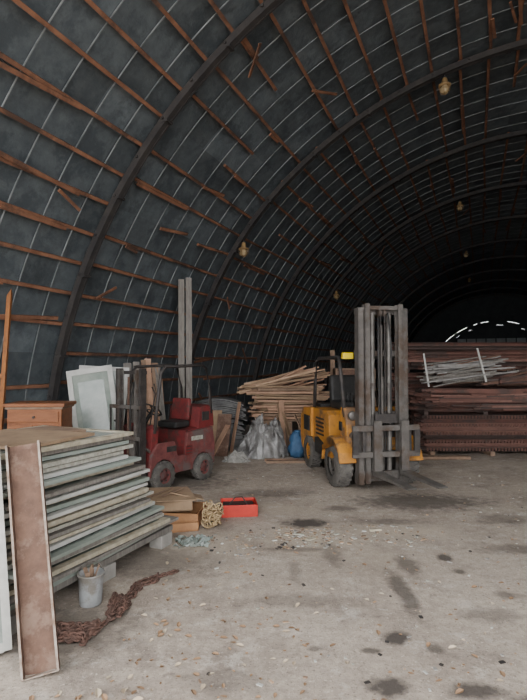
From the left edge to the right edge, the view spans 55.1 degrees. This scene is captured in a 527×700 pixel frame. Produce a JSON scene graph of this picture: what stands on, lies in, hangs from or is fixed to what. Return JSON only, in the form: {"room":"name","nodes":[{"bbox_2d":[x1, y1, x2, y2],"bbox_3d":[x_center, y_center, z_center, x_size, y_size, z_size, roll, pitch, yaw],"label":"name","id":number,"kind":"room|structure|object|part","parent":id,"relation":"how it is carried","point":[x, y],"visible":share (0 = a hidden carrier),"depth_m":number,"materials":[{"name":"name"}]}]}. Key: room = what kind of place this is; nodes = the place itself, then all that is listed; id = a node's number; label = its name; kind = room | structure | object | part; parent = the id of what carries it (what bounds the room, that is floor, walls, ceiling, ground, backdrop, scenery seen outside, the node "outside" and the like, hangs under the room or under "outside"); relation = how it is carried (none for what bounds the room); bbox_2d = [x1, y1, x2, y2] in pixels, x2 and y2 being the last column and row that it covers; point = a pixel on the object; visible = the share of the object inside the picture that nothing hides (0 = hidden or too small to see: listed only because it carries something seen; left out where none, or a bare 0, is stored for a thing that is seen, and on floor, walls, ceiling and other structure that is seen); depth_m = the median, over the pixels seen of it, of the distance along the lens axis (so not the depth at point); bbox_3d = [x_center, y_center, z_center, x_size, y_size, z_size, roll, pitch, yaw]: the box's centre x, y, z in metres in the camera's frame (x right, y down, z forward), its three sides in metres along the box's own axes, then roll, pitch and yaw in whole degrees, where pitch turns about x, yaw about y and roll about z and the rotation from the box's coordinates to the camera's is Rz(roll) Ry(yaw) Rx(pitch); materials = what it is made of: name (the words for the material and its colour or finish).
{"room":"storage warehouse","nodes":[
{"label":"storage warehouse","id":0,"kind":"room"},
{"bbox_2d":[0,0,526,428],"bbox_3d":[9.120,-1.337,18.488,14.236,7.135,42.121,-1,-2,23],"label":"ceiling","id":1,"kind":"structure","parent":0,"point":[53,60],"depth_m":8.24,"materials":[{"name":"grey metal"}]},
{"bbox_2d":[0,0,526,422],"bbox_3d":[9.122,-1.391,18.500,14.108,6.888,42.102,-1,-2,23],"label":"batten","id":2,"kind":"object","parent":1,"relation":"attached to","point":[40,83],"visible":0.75,"depth_m":8.16,"materials":[{"name":"brown wood"}]},
{"bbox_2d":[0,0,526,416],"bbox_3d":[6.040,-1.602,11.327,14.141,6.931,26.534,-1,-2,23],"label":"wires","id":3,"kind":"object","parent":1,"relation":"attached to","point":[62,1],"depth_m":9.18,"materials":[{"name":"grey metal"}]},
{"bbox_2d":[0,392,526,699],"bbox_3d":[18.000,2.152,15.940,54.000,0.001,60.000,0,-2,0],"label":"floor","id":4,"kind":"structure","parent":0,"point":[83,670],"depth_m":3.52,"materials":[{"name":"concrete"}]},
{"bbox_2d":[0,460,11,652],"bbox_3d":[-1.663,1.122,2.834,0.468,1.228,0.098,1,-2,-28],"label":"glazed panel","id":5,"kind":"object","parent":4,"relation":"on","point":[5,622],"visible":1,"depth_m":2.89,"materials":[{"name":"white glass"}]},
{"bbox_2d":[0,289,11,429],"bbox_3d":[-3.683,0.321,6.248,0.950,3.056,0.450,0,-2,-6],"label":"wooden plank","id":6,"kind":"object","parent":4,"relation":"on","point":[3,375],"visible":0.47,"depth_m":6.31,"materials":[{"name":"brown wood"}]},
{"bbox_2d":[5,440,59,680],"bbox_3d":[-1.316,1.146,2.864,0.198,1.219,0.549,1,-2,-40],"label":"leaning board","id":7,"kind":"object","parent":4,"relation":"on","point":[38,648],"visible":1,"depth_m":2.86,"materials":[{"name":"brown wood"}]},
{"bbox_2d":[3,401,75,428],"bbox_3d":[-2.700,1.238,6.109,0.700,1.210,0.490,0,-2,-4],"label":"cabinet","id":8,"kind":"object","parent":4,"relation":"on","point":[20,414],"visible":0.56,"depth_m":5.91,"materials":[{"name":"orange wood"}]},
{"bbox_2d":[77,560,104,607],"bbox_3d":[-1.200,1.615,3.511,0.185,0.293,0.184,0,-2,0],"label":"paint bucket","id":9,"kind":"object","parent":4,"relation":"on","point":[90,580],"visible":1,"depth_m":3.45,"materials":[{"name":"plastic"}]},
{"bbox_2d":[66,365,115,429],"bbox_3d":[-2.354,1.064,7.126,0.878,1.718,0.339,0,-2,-12],"label":"door","id":10,"kind":"structure","parent":4,"relation":"on","point":[92,389],"depth_m":7.17,"materials":[{"name":"grey paint"}]},
{"bbox_2d":[10,524,172,635],"bbox_3d":[-1.622,1.694,4.052,0.931,0.168,1.840,-1,-2,23],"label":"wooden pallet","id":11,"kind":"object","parent":4,"relation":"on","point":[161,538],"visible":0.24,"depth_m":4.03,"materials":[{"name":"wood"}]},
{"bbox_2d":[0,425,178,610],"bbox_3d":[-1.730,1.133,4.085,1.284,0.951,1.883,-1,-2,23],"label":"stack","id":12,"kind":"object","parent":11,"relation":"on","point":[97,504],"depth_m":3.79,"materials":[{"name":"grey green paint"},{"name":"cream paint"},{"name":"grey timber"}]},
{"bbox_2d":[79,365,128,418],"bbox_3d":[-2.410,1.066,7.466,0.805,1.683,0.309,0,-2,-14],"label":"window","id":13,"kind":"structure","parent":4,"relation":"on","point":[126,376],"depth_m":7.62,"materials":[{"name":"white paint"}]},
{"bbox_2d":[56,569,178,646],"bbox_3d":[-0.989,1.720,3.497,0.326,0.097,1.272,-1,-2,24],"label":"chain","id":14,"kind":"object","parent":4,"relation":"on","point":[69,632],"visible":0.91,"depth_m":3.22,"materials":[{"name":"brown metal"}]},
{"bbox_2d":[123,359,165,426],"bbox_3d":[-1.957,1.023,8.174,1.025,1.775,0.486,0,-2,0],"label":"bundle","id":15,"kind":"object","parent":4,"relation":"on","point":[152,378],"visible":0.32,"depth_m":8.26,"materials":[{"name":"beige wood"}]},
{"bbox_2d":[110,363,214,487],"bbox_3d":[-1.573,1.032,7.016,0.790,1.694,1.945,-1,-2,36],"label":"forklift","id":16,"kind":"object","parent":4,"relation":"on","point":[184,441],"visible":0.74,"depth_m":6.91,"materials":[{"name":"metal"}]},
{"bbox_3d":[-1.297,0.915,7.399,0.376,0.413,0.347,-1,-2,36],"label":"seat","id":17,"kind":"part","parent":16,"relation":"part of","materials":[{"name":"black plastic"}]},
{"bbox_3d":[-1.087,1.346,7.054,0.016,0.244,0.696,-1,-2,36],"label":"plate","id":18,"kind":"part","parent":16,"relation":"part of","materials":[{"name":"white paint"}]},
{"bbox_2d":[47,0,284,400],"bbox_3d":[3.221,-1.711,4.767,14.040,7.020,0.170,-1,-2,23],"label":"rib","id":19,"kind":"object","parent":4,"relation":"on","point":[267,7],"visible":0.85,"depth_m":6.91,"materials":[{"name":"metal"}]},
{"bbox_2d":[146,486,206,532],"bbox_3d":[-0.963,1.650,5.305,0.688,0.335,0.694,0,-2,0],"label":"wooden crate","id":20,"kind":"object","parent":4,"relation":"on","point":[176,501],"visible":0.62,"depth_m":5.21,"materials":[{"name":"brown wood"}]},
{"bbox_2d":[178,278,191,403],"bbox_3d":[-1.420,0.298,9.170,0.246,3.283,0.335,0,-2,-13],"label":"planks","id":21,"kind":"object","parent":4,"relation":"on","point":[188,281],"visible":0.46,"depth_m":9.22,"materials":[{"name":"grey wood"}]},
{"bbox_2d":[173,534,212,548],"bbox_3d":[-0.660,1.766,4.695,0.355,0.056,0.308,0,-2,0],"label":"plastic sheet","id":22,"kind":"object","parent":4,"relation":"on","point":[190,541],"visible":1,"depth_m":4.71,"materials":[{"name":"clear plastic"}]},
{"bbox_2d":[201,500,223,527],"bbox_3d":[-0.517,1.681,5.195,0.236,0.260,0.360,0,-2,0],"label":"bundle","id":23,"kind":"object","parent":4,"relation":"on","point":[207,512],"visible":1,"depth_m":5.11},
{"bbox_2d":[192,397,247,450],"bbox_3d":[-0.921,1.461,10.109,1.202,1.014,0.600,0,-2,0],"label":"sheets","id":24,"kind":"object","parent":4,"relation":"on","point":[227,405],"visible":0.27,"depth_m":9.82,"materials":[{"name":"grey metal"}]},
{"bbox_2d":[213,402,240,456],"bbox_3d":[-0.822,1.473,9.401,0.925,0.958,0.617,0,-2,-14],"label":"panel","id":25,"kind":"object","parent":4,"relation":"on","point":[222,422],"visible":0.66,"depth_m":9.43,"materials":[{"name":"wood"}]},
{"bbox_2d":[222,449,250,462],"bbox_3d":[-0.468,1.814,8.718,0.505,0.214,0.320,0,-2,0],"label":"heap","id":26,"kind":"object","parent":4,"relation":"on","point":[234,457],"visible":1,"depth_m":8.61,"materials":[{"name":"grey sand"}]},
{"bbox_2d":[220,496,257,517],"bbox_3d":[-0.280,1.736,5.668,0.400,0.186,0.320,0,-2,-7],"label":"toolbox","id":27,"kind":"object","parent":4,"relation":"on","point":[236,506],"visible":0.83,"depth_m":5.52,"materials":[{"name":"red metal"}]},
{"bbox_2d":[237,413,289,458],"bbox_3d":[-0.018,1.540,9.267,0.984,0.795,0.720,0,-2,0],"label":"heap","id":28,"kind":"object","parent":4,"relation":"on","point":[262,441],"visible":0.91,"depth_m":9.04,"materials":[{"name":"plastic"}]},
{"bbox_2d":[29,531,523,699],"bbox_3d":[0.701,1.749,3.527,4.399,0.029,3.006,0,-2,0],"label":"fallen leaves","id":29,"kind":"object","parent":4,"relation":"on","point":[98,693],"visible":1,"depth_m":2.90,"materials":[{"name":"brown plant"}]},
{"bbox_2d":[237,365,329,447],"bbox_3d":[0.454,1.145,10.278,1.978,1.666,1.153,0,-2,0],"label":"pile","id":30,"kind":"object","parent":4,"relation":"on","point":[272,398],"visible":0.77,"depth_m":9.93,"materials":[{"name":"wood"}]},
{"bbox_2d":[287,430,303,457],"bbox_3d":[0.633,1.691,9.131,0.412,0.492,0.305,0,-2,0],"label":"sack","id":31,"kind":"object","parent":4,"relation":"on","point":[295,448],"visible":0.84,"depth_m":9.02,"materials":[{"name":"blue plastic"}]},
{"bbox_2d":[330,350,375,405],"bbox_3d":[1.923,0.993,10.904,0.905,2.000,0.540,0,-2,0],"label":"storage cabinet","id":32,"kind":"object","parent":4,"relation":"on","point":[333,371],"visible":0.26,"depth_m":10.70,"materials":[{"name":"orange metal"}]},
{"bbox_2d":[185,38,526,397],"bbox_3d":[4.642,-1.607,8.073,14.040,7.020,0.173,-1,-2,23],"label":"rib","id":33,"kind":"object","parent":4,"relation":"on","point":[520,44],"visible":0.82,"depth_m":9.55,"materials":[{"name":"metal"}]},
{"bbox_2d":[239,240,248,256],"bbox_3d":[-0.402,-2.062,10.256,0.210,0.358,0.210,0,-2,0],"label":"hanging lamp","id":34,"kind":"object","parent":33,"relation":"hanging from","point":[243,249],"visible":1,"depth_m":10.21,"materials":[{"name":"glass"}]},
{"bbox_2d":[438,74,450,94],"bbox_3d":[3.158,-4.625,8.806,0.210,0.358,0.210,0,-2,0],"label":"hanging lamp","id":35,"kind":"object","parent":33,"relation":"hanging from","point":[443,87],"visible":1,"depth_m":8.76,"materials":[{"name":"glass"}]},
{"bbox_2d":[198,470,522,699],"bbox_3d":[1.448,1.800,5.104,3.919,0.022,5.716,0,-2,0],"label":"debris","id":36,"kind":"object","parent":4,"relation":"on","point":[296,532],"visible":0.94,"depth_m":4.75,"materials":[{"name":"white paint"}]},
{"bbox_2d":[265,455,470,463],"bbox_3d":[1.839,1.900,8.795,3.644,0.055,0.281,0,-2,-4],"label":"boards","id":37,"kind":"object","parent":4,"relation":"on","point":[425,457],"visible":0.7,"depth_m":8.87,"materials":[{"name":"brown wood"}]},
{"bbox_2d":[301,303,447,490],"bbox_3d":[1.459,0.646,7.275,1.200,2.475,3.268,0,-2,-12],"label":"forklift","id":38,"kind":"object","parent":4,"relation":"on","point":[352,434],"visible":1,"depth_m":6.71,"materials":[{"name":"metal"}]},
{"bbox_3d":[1.326,0.653,7.904,0.480,0.520,0.597,0,-2,-12],"label":"seat","id":39,"kind":"part","parent":38,"relation":"part of","materials":[{"name":"black plastic"}]},
{"bbox_2d":[249,129,526,425],"bbox_3d":[6.063,-1.503,11.379,14.040,7.020,0.170,-1,-2,23],"label":"rib","id":40,"kind":"object","parent":4,"relation":"on","point":[520,133],"visible":0.88,"depth_m":13.00,"materials":[{"name":"metal"}]},
{"bbox_2d":[295,181,526,382],"bbox_3d":[7.484,-1.399,14.685,14.040,7.020,0.170,-1,-2,23],"label":"rib","id":41,"kind":"object","parent":4,"relation":"on","point":[523,183],"visible":0.88,"depth_m":16.20,"materials":[{"name":"metal"}]},
{"bbox_2d":[333,289,339,299],"bbox_3d":[2.440,-1.855,16.868,0.210,0.358,0.210,0,-2,0],"label":"hanging lamp","id":42,"kind":"object","parent":41,"relation":"hanging from","point":[336,295],"visible":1,"depth_m":16.82,"materials":[{"name":"glass"}]},
{"bbox_2d":[456,201,463,210],"bbox_3d":[6.000,-4.418,15.418,0.210,0.358,0.210,0,-2,0],"label":"hanging lamp","id":43,"kind":"object","parent":41,"relation":"hanging from","point":[460,205],"visible":1,"depth_m":15.37,"materials":[{"name":"glass"}]},
{"bbox_2d":[323,214,526,401],"bbox_3d":[8.906,-1.296,17.991,14.040,7.020,0.170,-1,-2,23],"label":"rib","id":44,"kind":"object","parent":4,"relation":"on","point":[382,274],"visible":0.84,"depth_m":19.51,"materials":[{"name":"metal"}]},
{"bbox_2d":[348,238,526,367],"bbox_3d":[10.327,-1.192,21.297,14.040,7.020,0.170,-1,-2,23],"label":"rib","id":45,"kind":"object","parent":4,"relation":"on","point":[512,239],"visible":0.74,"depth_m":22.37,"materials":[{"name":"metal"}]},
{"bbox_2d":[375,255,526,341],"bbox_3d":[11.748,-1.088,24.603,14.040,7.020,0.170,-1,-2,23],"label":"rib","id":46,"kind":"object","parent":4,"relation":"on","point":[510,256],"visible":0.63,"depth_m":25.49,"materials":[{"name":"metal"}]},
{"bbox_2d":[376,269,526,384],"bbox_3d":[13.169,-0.984,27.909,14.040,7.020,0.171,-1,-2,23],"label":"rib","id":47,"kind":"object","parent":4,"relation":"on","point":[454,280],"visible":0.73,"depth_m":28.97,"materials":[{"name":"metal"}]},
{"bbox_2d":[392,342,526,455],"bbox_3d":[5.695,0.893,10.300,5.979,2.163,2.047,0,-2,0],"label":"metal panels","id":48,"kind":"object","parent":4,"relation":"on","point":[489,419],"visible":0.62,"depth_m":9.43,"materials":[{"name":"brown metal"}]},
{"bbox_2d":[416,348,518,386],"bbox_3d":[3.980,0.342,9.755,1.998,0.738,0.753,0,-2,0],"label":"bundle","id":49,"kind":"object","parent":48,"relation":"on","point":[464,372],"visible":0.99,"depth_m":9.56,"materials":[{"name":"galvanized steel"},{"name":"white paint"}]},
{"bbox_2d":[476,368,526,385],"bbox_3d":[5.500,0.405,9.819,2.794,0.591,0.714,0,-2,0],"label":"bundle","id":50,"kind":"object","parent":48,"relation":"on","point":[519,378],"visible":0.85,"depth_m":9.56,"materials":[{"name":"brown wood"}]},
{"bbox_2d":[408,279,526,325],"bbox_3d":[14.590,-0.880,31.215,14.040,7.020,0.170,-1,-2,23],"label":"rib","id":51,"kind":"object","parent":4,"relation":"on","point":[428,305],"visible":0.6,"depth_m":32.06,"materials":[{"name":"metal"}]},
{"bbox_2d":[408,287,526,338],"bbox_3d":[16.011,-0.776,34.521,14.040,7.020,0.171,-1,-2,23],"label":"rib","id":52,"kind":"object","parent":4,"relation":"on","point":[418,324],"visible":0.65,"depth_m":35.46,"materials":[{"name":"metal"}]},
{"bbox_2d":[413,294,526,341],"bbox_3d":[17.432,-0.672,37.827,14.040,7.020,0.173,-1,-2,23],"label":"rib","id":53,"kind":"object","parent":4,"relation":"on","point":[492,294],"visible":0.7,"depth_m":38.73,"materials":[{"name":"metal"}]},
{"bbox_2d":[410,293,526,371],"bbox_3d":[17.432,-0.737,37.829,14.300,7.150,0.042,-1,-2,23],"label":"wall","id":54,"kind":"structure","parent":0,"point":[498,314],"depth_m":38.26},
{"bbox_2d":[458,338,526,371],"bbox_3d":[17.375,0.933,37.644,5.600,3.600,0.111,-1,-2,23],"label":"door","id":55,"kind":"structure","parent":54,"relation":"in","point":[491,339],"depth_m":37.55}
]}

